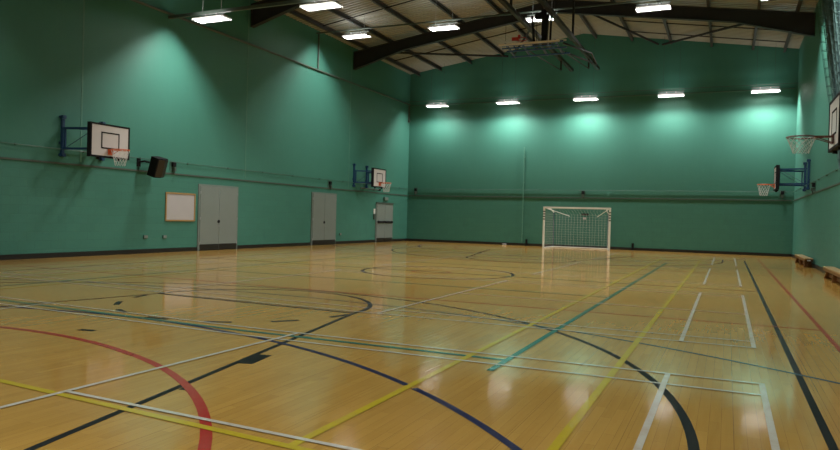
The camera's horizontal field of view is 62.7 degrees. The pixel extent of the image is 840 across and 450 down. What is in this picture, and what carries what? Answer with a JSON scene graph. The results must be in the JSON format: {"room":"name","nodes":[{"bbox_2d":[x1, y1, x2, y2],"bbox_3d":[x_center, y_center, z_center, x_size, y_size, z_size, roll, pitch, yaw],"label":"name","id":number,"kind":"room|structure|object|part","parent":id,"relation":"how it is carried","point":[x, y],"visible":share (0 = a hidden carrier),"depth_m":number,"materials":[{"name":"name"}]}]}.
{"room":"sports hall","nodes":[
{"label":"sports hall","id":0,"kind":"room"},
{"bbox_2d":[0,0,410,254],"bbox_3d":[-8.397,-3.728,20.505,0.250,9.160,38.100,2,1,24],"label":"wall","id":1,"kind":"structure","parent":0,"point":[179,86],"depth_m":21.86,"materials":[{"name":"green paint"}]},
{"bbox_2d":[80,0,84,161],"bbox_3d":[-9.079,-4.925,18.576,0.008,6.460,0.050,2,1,24],"label":"trim","id":2,"kind":"structure","parent":1,"relation":"attached to","point":[83,0],"depth_m":18.58,"materials":[{"name":"metal"}]},
{"bbox_2d":[58,115,129,165],"bbox_3d":[-8.384,-2.204,18.286,1.668,1.287,1.410,2,1,24],"label":"basketball hoop","id":3,"kind":"object","parent":1,"relation":"attached to","point":[104,140],"visible":1,"depth_m":18.01,"materials":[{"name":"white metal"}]},
{"bbox_3d":[-9.343,-2.330,18.035,0.115,1.080,0.170,2,1,24],"label":"wall post","id":4,"kind":"part","parent":3,"relation":"part of","materials":[{"name":"blue metal"}]},
{"bbox_3d":[-8.656,-2.256,18.407,0.923,0.650,1.294,2,1,24],"label":"arm frame","id":5,"kind":"part","parent":3,"relation":"part of","materials":[{"name":"blue metal"}]},
{"bbox_3d":[-8.219,-2.207,18.212,0.120,0.890,1.269,2,1,24],"label":"edge trim","id":6,"kind":"part","parent":3,"relation":"part of","materials":[{"name":"black plastic"}]},
{"bbox_2d":[0,247,196,259],"bbox_3d":[-11.712,0.784,13.056,0.025,0.130,21.300,2,1,24],"label":"baseboard","id":7,"kind":"structure","parent":1,"relation":"attached to","point":[159,250],"depth_m":18.97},
{"bbox_2d":[137,156,167,177],"bbox_3d":[-7.912,-1.729,20.502,0.761,0.660,0.614,2,1,24],"label":"loudspeaker","id":8,"kind":"object","parent":1,"relation":"attached to","point":[158,165],"visible":1,"depth_m":20.30,"materials":[{"name":"black plastic"}]},
{"bbox_2d":[155,160,167,176],"bbox_3d":[-7.646,-1.679,20.449,0.217,0.537,0.534,2,1,11],"label":"grille","id":9,"kind":"object","parent":8,"relation":"attached to","point":[160,165],"depth_m":20.34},
{"bbox_2d":[170,160,175,173],"bbox_3d":[-7.731,-1.812,21.652,0.140,0.420,0.220,2,1,24],"label":"wall fitting","id":10,"kind":"object","parent":1,"relation":"attached to","point":[172,164],"visible":1,"depth_m":21.62,"materials":[{"name":"black plastic"}]},
{"bbox_2d":[165,192,195,220],"bbox_3d":[-7.655,-0.574,22.033,0.036,0.910,1.310,2,1,24],"label":"whiteboard","id":11,"kind":"object","parent":1,"relation":"attached to","point":[178,206],"visible":1,"depth_m":22.00,"materials":[{"name":"white plastic"}]},
{"bbox_2d":[0,157,406,195],"bbox_3d":[-8.324,-1.615,20.471,0.031,0.050,37.400,2,1,24],"label":"trim","id":12,"kind":"structure","parent":1,"relation":"attached to","point":[0,157],"depth_m":21.68,"materials":[{"name":"metal"}]},
{"bbox_2d":[0,142,406,188],"bbox_3d":[-8.300,-1.984,20.460,0.062,0.050,37.400,2,1,24],"label":"trim","id":13,"kind":"structure","parent":1,"relation":"attached to","point":[0,142],"depth_m":22.56,"materials":[{"name":"metal"}]},
{"bbox_2d":[197,184,238,250],"bbox_3d":[-6.914,-0.253,23.673,0.075,2.220,2.010,2,1,24],"label":"door","id":14,"kind":"structure","parent":1,"relation":"in","point":[217,214],"depth_m":23.57,"materials":[{"name":"grey paint"}]},
{"bbox_3d":[-7.109,0.748,23.245,0.008,0.210,0.920,2,1,24],"label":"kick plate","id":15,"kind":"part","parent":14,"relation":"part of","materials":[{"name":"black metal"}]},
{"bbox_3d":[-6.726,0.748,24.103,0.008,0.210,0.920,2,1,24],"label":"kick plate","id":16,"kind":"part","parent":14,"relation":"part of","materials":[{"name":"black metal"}]},
{"bbox_2d":[245,0,249,177],"bbox_3d":[-6.251,-4.921,24.913,0.008,6.460,0.050,2,1,24],"label":"trim","id":17,"kind":"structure","parent":1,"relation":"attached to","point":[249,0],"depth_m":24.91,"materials":[{"name":"green metal"}]},
{"bbox_2d":[131,0,410,105],"bbox_3d":[-8.155,-6.542,20.420,0.084,0.084,37.440,2,1,24],"label":"cable conduit","id":18,"kind":"object","parent":1,"relation":"attached to","point":[136,1],"visible":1,"depth_m":25.22,"materials":[{"name":"black metal"}]},
{"bbox_2d":[237,242,310,248],"bbox_3d":[-5.581,0.794,26.795,0.025,0.130,4.790,2,1,24],"label":"baseboard","id":19,"kind":"structure","parent":1,"relation":"attached to","point":[307,243],"depth_m":26.54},
{"bbox_2d":[250,0,309,27],"bbox_3d":[2.416,-8.068,21.267,18.627,2.295,0.200,2,1,24],"label":"beam","id":20,"kind":"structure","parent":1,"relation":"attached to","point":[260,16],"depth_m":24.77,"materials":[{"name":"metal"}]},
{"bbox_2d":[317,34,319,68],"bbox_3d":[-4.279,-7.341,29.073,0.055,1.490,0.055,1,1,-43],"label":"cable conduit","id":21,"kind":"object","parent":1,"relation":"attached to","point":[318,34],"visible":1,"depth_m":29.05,"materials":[{"name":"metal"}]},
{"bbox_2d":[310,192,336,244],"bbox_3d":[-4.152,-0.268,29.860,0.075,2.260,1.980,2,1,24],"label":"door","id":22,"kind":"structure","parent":1,"relation":"in","point":[323,205],"depth_m":29.75,"materials":[{"name":"grey paint"}]},
{"bbox_3d":[-4.345,0.752,29.439,0.008,0.210,0.905,2,1,24],"label":"kick plate","id":23,"kind":"part","parent":22,"relation":"part of","materials":[{"name":"black metal"}]},
{"bbox_3d":[-3.968,0.752,30.283,0.008,0.210,0.905,2,1,24],"label":"kick plate","id":24,"kind":"part","parent":22,"relation":"part of","materials":[{"name":"black metal"}]},
{"bbox_2d":[328,180,331,189],"bbox_3d":[-3.927,-1.746,30.182,0.140,0.420,0.220,2,1,24],"label":"wall fitting","id":25,"kind":"object","parent":1,"relation":"attached to","point":[329,181],"visible":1,"depth_m":30.14,"materials":[{"name":"black plastic"}]},
{"bbox_2d":[348,52,351,187],"bbox_3d":[-3.214,-4.916,31.717,0.008,6.460,0.050,2,1,24],"label":"trim","id":26,"kind":"structure","parent":1,"relation":"attached to","point":[351,52],"depth_m":31.71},
{"bbox_2d":[335,240,374,243],"bbox_3d":[-3.019,0.798,32.534,0.025,0.130,3.840,2,1,24],"label":"baseboard","id":27,"kind":"structure","parent":1,"relation":"attached to","point":[356,241],"depth_m":32.41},
{"bbox_2d":[360,187,380,190],"bbox_3d":[-2.427,-1.754,33.498,0.175,0.105,2.000,2,1,24],"label":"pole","id":28,"kind":"object","parent":1,"relation":"attached to","point":[360,187],"visible":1,"depth_m":33.45,"materials":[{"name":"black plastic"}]},
{"bbox_2d":[352,164,390,191],"bbox_3d":[-2.100,-2.194,32.367,1.668,1.287,1.410,2,1,24],"label":"basketball hoop","id":29,"kind":"object","parent":1,"relation":"attached to","point":[378,176],"visible":1,"depth_m":32.09,"materials":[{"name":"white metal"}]},
{"bbox_3d":[-3.059,-2.320,32.116,0.115,1.080,0.170,2,1,24],"label":"wall post","id":30,"kind":"part","parent":29,"relation":"part of","materials":[{"name":"blue metal"}]},
{"bbox_3d":[-2.372,-2.246,32.489,0.923,0.650,1.294,2,1,24],"label":"arm frame","id":31,"kind":"part","parent":29,"relation":"part of","materials":[{"name":"blue metal"}]},
{"bbox_3d":[-2.554,-2.319,33.249,0.115,1.080,0.170,2,1,24],"label":"wall post","id":32,"kind":"part","parent":29,"relation":"part of","materials":[{"name":"blue metal"}]},
{"bbox_3d":[-1.935,-2.197,32.293,0.120,0.890,1.269,2,1,24],"label":"edge trim","id":33,"kind":"part","parent":29,"relation":"part of","materials":[{"name":"black plastic"}]},
{"bbox_2d":[375,202,393,241],"bbox_3d":[-1.792,-0.136,35.108,0.115,2.005,1.870,2,1,24],"label":"door","id":34,"kind":"structure","parent":1,"relation":"in","point":[384,212],"depth_m":35.01,"materials":[{"name":"grey paint"}]},
{"bbox_3d":[-1.634,0.756,35.514,0.008,0.210,0.850,2,1,24],"label":"kick plate","id":35,"kind":"part","parent":34,"relation":"part of","materials":[{"name":"black metal"}]},
{"bbox_2d":[392,238,406,241],"bbox_3d":[-1.104,0.801,36.826,0.025,0.130,1.840,2,1,24],"label":"baseboard","id":36,"kind":"structure","parent":1,"relation":"attached to","point":[406,238],"depth_m":36.81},
{"bbox_2d":[353,0,815,69],"bbox_3d":[5.472,-8.063,28.116,18.627,2.295,0.200,2,1,24],"label":"beam","id":37,"kind":"structure","parent":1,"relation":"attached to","point":[800,23],"depth_m":27.11,"materials":[{"name":"metal"}]},
{"bbox_2d":[0,241,839,449],"bbox_3d":[0.206,1.221,16.662,19.470,0.206,38.200,2,1,24],"label":"floor","id":38,"kind":"structure","parent":0,"point":[395,345],"depth_m":6.78,"materials":[{"name":"brown wood"}]},
{"bbox_2d":[542,207,610,250],"bbox_3d":[7.581,0.154,32.816,3.134,1.970,1.598,2,1,24],"label":"goal","id":39,"kind":"object","parent":38,"relation":"on","point":[549,208],"visible":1,"depth_m":32.97,"materials":[{"name":"white painted steel"},{"name":"cord netting"}]},
{"bbox_3d":[5.880,0.110,32.746,0.080,1.970,0.080,2,1,24],"label":"post","id":40,"kind":"part","parent":39,"relation":"part of","materials":[{"name":"white metal"}]},
{"bbox_3d":[6.604,0.219,34.082,0.050,1.701,0.080,2,1,24],"label":"post","id":41,"kind":"part","parent":39,"relation":"part of","materials":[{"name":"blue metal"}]},
{"bbox_3d":[8.664,0.197,31.504,0.080,1.970,0.080,2,1,24],"label":"post","id":42,"kind":"part","parent":39,"relation":"part of","materials":[{"name":"white metal"}]},
{"bbox_2d":[795,254,812,267],"bbox_3d":[13.310,1.238,23.920,0.250,0.302,3.663,2,1,24],"label":"bench","id":43,"kind":"object","parent":38,"relation":"on","point":[801,259],"visible":1,"depth_m":23.00,"materials":[{"name":"wood"}]},
{"bbox_3d":[13.326,1.105,23.947,0.250,0.035,3.600,2,1,24],"label":"seat","id":44,"kind":"part","parent":43,"relation":"part of","materials":[{"name":"brown wood"}]},
{"bbox_2d":[823,266,839,282],"bbox_3d":[9.968,1.233,16.432,0.250,0.302,3.463,2,1,24],"label":"bench","id":45,"kind":"object","parent":38,"relation":"on","point":[833,273],"visible":1,"depth_m":16.73,"materials":[{"name":"wood"}]},
{"bbox_3d":[9.881,1.146,16.505,0.022,0.070,3.300,2,1,24],"label":"rail","id":46,"kind":"part","parent":45,"relation":"part of","materials":[{"name":"brown wood"}]},
{"bbox_3d":[9.985,1.099,16.459,0.250,0.035,3.400,2,1,24],"label":"seat","id":47,"kind":"part","parent":45,"relation":"part of","materials":[{"name":"brown wood"}]},
{"bbox_3d":[9.980,1.250,16.461,0.250,0.268,0.090,2,1,24],"label":"leg","id":48,"kind":"part","parent":45,"relation":"part of","materials":[{"name":"brown wood"}]},
{"bbox_2d":[255,0,817,73],"bbox_3d":[0.361,-8.709,16.619,18.820,1.578,38.035,2,1,24],"label":"ceiling","id":49,"kind":"structure","parent":0,"point":[416,11],"depth_m":29.43,"materials":[{"name":"grey metal"}]},
{"bbox_2d":[191,0,231,23],"bbox_3d":[-6.210,-7.261,20.626,1.120,2.277,0.500,2,1,24],"label":"ceiling lamp","id":50,"kind":"object","parent":49,"relation":"hanging from","point":[207,19],"visible":1,"depth_m":20.57,"materials":[{"name":"metal"}]},
{"bbox_2d":[168,0,324,18],"bbox_3d":[-0.013,-6.178,17.860,16.970,0.088,0.088,2,1,24],"label":"beam","id":51,"kind":"structure","parent":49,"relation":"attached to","point":[290,2],"depth_m":20.13,"materials":[{"name":"black metal"}]},
{"bbox_2d":[299,0,342,11],"bbox_3d":[-2.697,-7.449,19.059,1.120,2.872,0.500,2,1,24],"label":"ceiling lamp","id":52,"kind":"object","parent":49,"relation":"hanging from","point":[333,4],"visible":1,"depth_m":19.02,"materials":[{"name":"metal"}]},
{"bbox_2d":[342,15,370,39],"bbox_3d":[-2.559,-8.777,28.087,1.120,2.255,0.500,2,1,24],"label":"ceiling lamp","id":53,"kind":"object","parent":49,"relation":"hanging from","point":[357,35],"visible":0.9,"depth_m":28.03,"materials":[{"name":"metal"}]},
{"bbox_2d":[426,63,448,107],"bbox_3d":[0.927,-7.313,36.002,1.120,2.255,0.500,2,1,24],"label":"ceiling lamp","id":54,"kind":"object","parent":49,"relation":"hanging from","point":[444,104],"visible":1,"depth_m":35.94,"materials":[{"name":"white plastic"}]},
{"bbox_2d":[428,12,459,31],"bbox_3d":[0.946,-8.668,26.523,1.120,2.255,0.500,2,1,24],"label":"ceiling lamp","id":55,"kind":"object","parent":49,"relation":"hanging from","point":[449,26],"visible":1,"depth_m":26.47,"materials":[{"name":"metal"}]},
{"bbox_2d":[316,0,655,33],"bbox_3d":[4.141,-8.567,25.097,18.520,2.255,0.500,2,1,24],"label":"beam","id":56,"kind":"structure","parent":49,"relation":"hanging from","point":[637,0],"depth_m":25.52,"materials":[{"name":"black metal"}]},
{"bbox_3d":[4.451,-8.558,24.958,1.120,2.255,0.500,2,1,24],"label":"ceiling lamp","id":57,"kind":"part","parent":56,"relation":"part of","materials":[{"name":"white plastic"}]},
{"bbox_2d":[496,46,519,104],"bbox_3d":[4.440,-7.500,34.435,1.120,2.850,0.500,2,1,24],"label":"ceiling lamp","id":58,"kind":"object","parent":49,"relation":"hanging from","point":[509,101],"visible":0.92,"depth_m":34.35,"materials":[{"name":"metal"}]},
{"bbox_2d":[498,0,599,71],"bbox_3d":[4.855,-6.984,23.736,2.424,3.202,11.700,2,1,24],"label":"hoop","id":59,"kind":"object","parent":49,"relation":"hanging from","point":[543,38],"visible":1,"depth_m":21.61,"materials":[{"name":"paint"}]},
{"bbox_3d":[3.653,-5.530,21.543,1.900,0.281,1.191,2,1,24],"label":"frame","id":60,"kind":"part","parent":59,"relation":"part of","materials":[{"name":"blue metal"}]},
{"bbox_3d":[5.103,-6.577,23.625,0.130,0.120,11.700,2,1,24],"label":"support rail","id":61,"kind":"part","parent":59,"relation":"part of","materials":[{"name":"metal"}]},
{"bbox_2d":[413,49,792,101],"bbox_3d":[7.642,-7.645,33.006,18.520,3.340,0.500,2,1,24],"label":"lamp trunking","id":62,"kind":"object","parent":49,"relation":"hanging from","point":[782,83],"depth_m":32.77,"materials":[{"name":"metal"}]},
{"bbox_3d":[7.952,-7.635,32.867,1.120,3.340,0.500,2,1,24],"label":"ceiling lamp","id":63,"kind":"part","parent":62,"relation":"part of","materials":[{"name":"white plastic"}]},
{"bbox_2d":[635,0,670,12],"bbox_3d":[7.956,-8.448,23.394,1.120,2.255,0.500,2,1,24],"label":"ceiling lamp","id":64,"kind":"object","parent":49,"relation":"hanging from","point":[658,7],"visible":1,"depth_m":23.36,"materials":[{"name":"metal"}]},
{"bbox_3d":[7.932,-7.535,23.404,1.120,0.030,0.050,2,1,24],"label":"mounting rail","id":65,"kind":"part","parent":64,"relation":"part of","materials":[{"name":"grey metal"}]},
{"bbox_2d":[658,41,683,97],"bbox_3d":[11.449,-7.228,31.306,1.120,2.745,0.500,2,1,24],"label":"ceiling lamp","id":66,"kind":"object","parent":49,"relation":"hanging from","point":[680,94],"visible":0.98,"depth_m":31.25,"materials":[{"name":"metal"}]},
{"bbox_2d":[751,54,779,93],"bbox_3d":[14.948,-6.873,29.745,1.120,2.255,0.500,2,1,24],"label":"ceiling lamp","id":67,"kind":"object","parent":49,"relation":"hanging from","point":[766,90],"visible":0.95,"depth_m":29.67,"materials":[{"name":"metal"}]},
{"bbox_2d":[407,34,798,253],"bbox_3d":[7.947,-4.167,33.935,18.620,10.603,0.250,2,1,24],"label":"wall","id":68,"kind":"structure","parent":0,"point":[690,146],"depth_m":33.20,"materials":[{"name":"green paint"}]},
{"bbox_2d":[288,10,419,75],"bbox_3d":[-7.655,-8.168,20.177,0.092,0.174,37.600,2,1,24],"label":"beam","id":69,"kind":"structure","parent":68,"relation":"attached to","point":[294,12],"depth_m":29.51,"materials":[{"name":"metal"}]},
{"bbox_2d":[313,1,441,70],"bbox_3d":[-6.509,-8.326,19.665,0.092,0.174,37.600,2,1,24],"label":"beam","id":70,"kind":"structure","parent":68,"relation":"attached to","point":[335,11],"depth_m":29.80,"materials":[{"name":"metal"}]},
{"bbox_2d":[370,0,471,63],"bbox_3d":[-4.950,-8.541,18.970,0.092,0.174,37.600,2,1,24],"label":"beam","id":71,"kind":"structure","parent":68,"relation":"attached to","point":[379,3],"depth_m":29.20,"materials":[{"name":"metal"}]},
{"bbox_2d":[362,51,507,56],"bbox_3d":[0.911,-8.305,33.491,7.961,0.890,0.100,1,1,-26],"label":"brace","id":72,"kind":"object","parent":68,"relation":"attached to","point":[417,53],"visible":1,"depth_m":33.79,"materials":[{"name":"paint"}]},
{"bbox_2d":[429,0,503,54],"bbox_3d":[-3.345,-8.762,18.254,0.092,0.174,37.600,2,1,24],"label":"beam","id":73,"kind":"structure","parent":68,"relation":"attached to","point":[439,5],"depth_m":29.63,"materials":[{"name":"metal"}]},
{"bbox_2d":[323,0,414,25],"bbox_3d":[-0.597,-8.640,26.773,7.407,1.190,0.050,2,1,24],"label":"rod","id":74,"kind":"object","parent":73,"relation":"attached to","point":[410,0],"visible":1,"depth_m":27.36,"materials":[{"name":"paint"}]},
{"bbox_2d":[394,24,540,60],"bbox_3d":[2.092,-8.636,32.800,7.407,1.190,0.050,2,1,24],"label":"rod","id":75,"kind":"object","parent":73,"relation":"attached to","point":[539,24],"visible":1,"depth_m":32.65,"materials":[{"name":"paint"}]},
{"bbox_2d":[485,0,537,47],"bbox_3d":[-1.741,-8.983,17.538,0.092,0.174,37.600,2,1,24],"label":"beam","id":76,"kind":"structure","parent":68,"relation":"attached to","point":[491,3],"depth_m":30.92,"materials":[{"name":"metal"}]},
{"bbox_2d":[521,147,524,242],"bbox_3d":[5.236,-1.522,34.945,0.070,4.850,0.082,2,1,24],"label":"cable conduit","id":77,"kind":"object","parent":68,"relation":"attached to","point":[524,147],"visible":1,"depth_m":34.91,"materials":[{"name":"green plastic"}]},
{"bbox_2d":[514,23,535,53],"bbox_3d":[4.992,-8.867,31.671,0.100,0.596,6.896,1,1,-4],"label":"brace","id":78,"kind":"object","parent":68,"relation":"attached to","point":[528,32],"visible":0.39,"depth_m":32.44,"materials":[{"name":"paint"}]},
{"bbox_2d":[581,190,585,198],"bbox_3d":[7.971,-1.501,33.709,0.220,0.420,0.140,2,1,24],"label":"wall fitting","id":79,"kind":"object","parent":68,"relation":"attached to","point":[583,192],"visible":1,"depth_m":33.72,"materials":[{"name":"black plastic"}]},
{"bbox_2d":[579,15,596,38],"bbox_3d":[0.915,-9.163,16.353,0.092,0.174,37.600,2,1,24],"label":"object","id":80,"kind":"structure","parent":68,"relation":"attached to","point":[582,17],"depth_m":31.61,"materials":[{"name":"metal"}]},
{"bbox_2d":[426,189,768,191],"bbox_3d":[7.819,-1.706,33.820,18.420,0.050,0.062,2,1,24],"label":"trim","id":81,"kind":"structure","parent":68,"relation":"attached to","point":[426,189],"depth_m":33.07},
{"bbox_2d":[407,239,791,256],"bbox_3d":[7.753,1.067,33.867,18.560,0.130,0.025,2,1,24],"label":"baseboard","id":82,"kind":"structure","parent":68,"relation":"attached to","point":[422,240],"depth_m":32.93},
{"bbox_2d":[409,195,791,200],"bbox_3d":[7.815,-1.337,33.838,18.420,0.050,0.031,2,1,24],"label":"trim","id":83,"kind":"structure","parent":68,"relation":"attached to","point":[409,195],"depth_m":33.16,"materials":[{"name":"metal"}]},
{"bbox_2d":[412,88,794,105],"bbox_3d":[7.948,-6.224,33.768,18.400,0.048,0.056,2,1,24],"label":"cable conduit","id":84,"kind":"object","parent":68,"relation":"attached to","point":[780,88],"visible":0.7,"depth_m":33.12,"materials":[{"name":"metal"}]},
{"bbox_2d":[567,1,658,44],"bbox_3d":[8.551,-8.743,30.082,6.805,0.565,0.100,1,1,-40],"label":"brace","id":85,"kind":"object","parent":68,"relation":"attached to","point":[599,17],"visible":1,"depth_m":30.53,"materials":[{"name":"paint"}]},
{"bbox_2d":[610,0,632,40],"bbox_3d":[2.460,-8.851,15.663,0.092,0.174,37.600,2,1,24],"label":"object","id":86,"kind":"structure","parent":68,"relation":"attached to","point":[623,22],"depth_m":30.28,"materials":[{"name":"metal"}]},
{"bbox_2d":[656,0,671,43],"bbox_3d":[4.050,-8.530,14.953,0.092,0.174,37.600,2,1,24],"label":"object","id":87,"kind":"structure","parent":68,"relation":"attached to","point":[664,20],"depth_m":29.57,"materials":[{"name":"metal"}]},
{"bbox_2d":[624,20,775,30],"bbox_3d":[11.629,-8.270,28.544,6.507,1.050,0.050,2,1,24],"label":"rod","id":88,"kind":"object","parent":87,"relation":"attached to","point":[624,20],"visible":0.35,"depth_m":28.64,"materials":[{"name":"paint"}]},
{"bbox_2d":[633,31,785,41],"bbox_3d":[12.363,-8.269,30.188,6.507,1.050,0.050,2,1,24],"label":"rod","id":89,"kind":"object","parent":87,"relation":"attached to","point":[633,31],"visible":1,"depth_m":29.95,"materials":[{"name":"paint"}]},
{"bbox_2d":[706,0,712,46],"bbox_3d":[5.640,-8.209,14.243,0.092,0.174,37.600,2,1,24],"label":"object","id":90,"kind":"structure","parent":68,"relation":"attached to","point":[707,1],"depth_m":28.59,"materials":[{"name":"metal"}]},
{"bbox_2d":[662,12,782,44],"bbox_3d":[12.186,-8.009,28.459,0.100,0.813,7.649,1,1,-13],"label":"brace","id":91,"kind":"object","parent":68,"relation":"attached to","point":[736,25],"visible":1,"depth_m":29.11,"materials":[{"name":"paint"}]},
{"bbox_2d":[752,0,760,49],"bbox_3d":[7.185,-7.897,13.553,0.092,0.174,37.600,2,1,24],"label":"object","id":92,"kind":"structure","parent":68,"relation":"attached to","point":[759,1],"depth_m":27.92,"materials":[{"name":"metal"}]},
{"bbox_2d":[779,190,784,199],"bbox_3d":[15.877,-1.323,30.180,0.220,0.420,0.140,2,1,24],"label":"wall fitting","id":93,"kind":"object","parent":68,"relation":"attached to","point":[782,192],"visible":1,"depth_m":30.20,"materials":[{"name":"black plastic"}]},
{"bbox_2d":[783,0,802,51],"bbox_3d":[8.321,-7.667,13.046,0.092,0.174,37.600,2,1,24],"label":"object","id":94,"kind":"structure","parent":68,"relation":"attached to","point":[799,4],"depth_m":27.67,"materials":[{"name":"metal"}]},
{"bbox_2d":[792,0,839,268],"bbox_3d":[8.828,-3.188,12.817,0.250,9.160,38.100,2,1,24],"label":"wall","id":95,"kind":"structure","parent":0,"point":[816,220],"depth_m":23.02,"materials":[{"name":"green paint"}]},
{"bbox_2d":[757,159,810,195],"bbox_3d":[13.325,-1.709,25.352,1.668,1.287,1.410,2,1,24],"label":"basketball hoop","id":96,"kind":"object","parent":95,"relation":"attached to","point":[777,170],"visible":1,"depth_m":24.88,"materials":[{"name":"blue metal"}]},
{"bbox_3d":[13.160,-1.722,25.425,0.120,0.890,1.269,2,1,24],"label":"edge trim","id":97,"kind":"part","parent":96,"relation":"part of","materials":[{"name":"black plastic"}]},
{"bbox_3d":[13.599,-1.744,25.229,0.923,0.650,1.294,2,1,24],"label":"arm frame","id":98,"kind":"part","parent":96,"relation":"part of","materials":[{"name":"blue metal"}]},
{"bbox_3d":[14.289,-1.789,25.600,0.115,1.080,0.170,2,1,24],"label":"wall post","id":99,"kind":"part","parent":96,"relation":"part of","materials":[{"name":"blue metal"}]},
{"bbox_3d":[13.784,-1.790,24.468,0.115,1.080,0.170,2,1,24],"label":"wall post","id":100,"kind":"part","parent":96,"relation":"part of","materials":[{"name":"blue metal"}]},
{"bbox_2d":[792,254,824,272],"bbox_3d":[8.583,1.322,12.923,0.025,0.130,37.540,2,1,24],"label":"baseboard","id":101,"kind":"structure","parent":95,"relation":"attached to","point":[815,266],"depth_m":21.47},
{"bbox_2d":[786,91,839,153],"bbox_3d":[7.169,-1.789,11.640,1.738,1.147,1.410,2,1,24],"label":"basketball hoop","id":102,"kind":"object","parent":95,"relation":"attached to","point":[833,136],"visible":1,"depth_m":11.74,"materials":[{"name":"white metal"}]},
{"bbox_3d":[7.080,-1.731,11.680,0.120,0.890,1.269,2,1,24],"label":"edge trim","id":103,"kind":"part","parent":102,"relation":"part of","materials":[{"name":"black plastic"}]},
{"bbox_2d":[811,181,815,193],"bbox_3d":[13.000,-1.237,22.781,0.140,0.420,0.220,2,1,24],"label":"wall fitting","id":104,"kind":"object","parent":95,"relation":"attached to","point":[813,184],"visible":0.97,"depth_m":22.73,"materials":[{"name":"black plastic"}]},
{"bbox_2d":[793,182,839,200],"bbox_3d":[8.644,-1.083,12.898,0.031,0.050,37.400,2,1,24],"label":"trim","id":105,"kind":"structure","parent":95,"relation":"attached to","point":[838,183],"depth_m":21.38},
{"bbox_2d":[793,168,839,191],"bbox_3d":[8.639,-1.453,12.900,0.062,0.050,37.400,2,1,24],"label":"trim","id":106,"kind":"structure","parent":95,"relation":"attached to","point":[838,168],"depth_m":20.70,"materials":[{"name":"metal"}]},
{"bbox_2d":[816,0,839,167],"bbox_3d":[9.092,-4.237,14.835,0.974,6.227,6.701,2,1,24],"label":"net","id":107,"kind":"object","parent":95,"relation":"hanging from","point":[830,9],"visible":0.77,"depth_m":15.94,"materials":[{"name":"fabric"}]}
]}

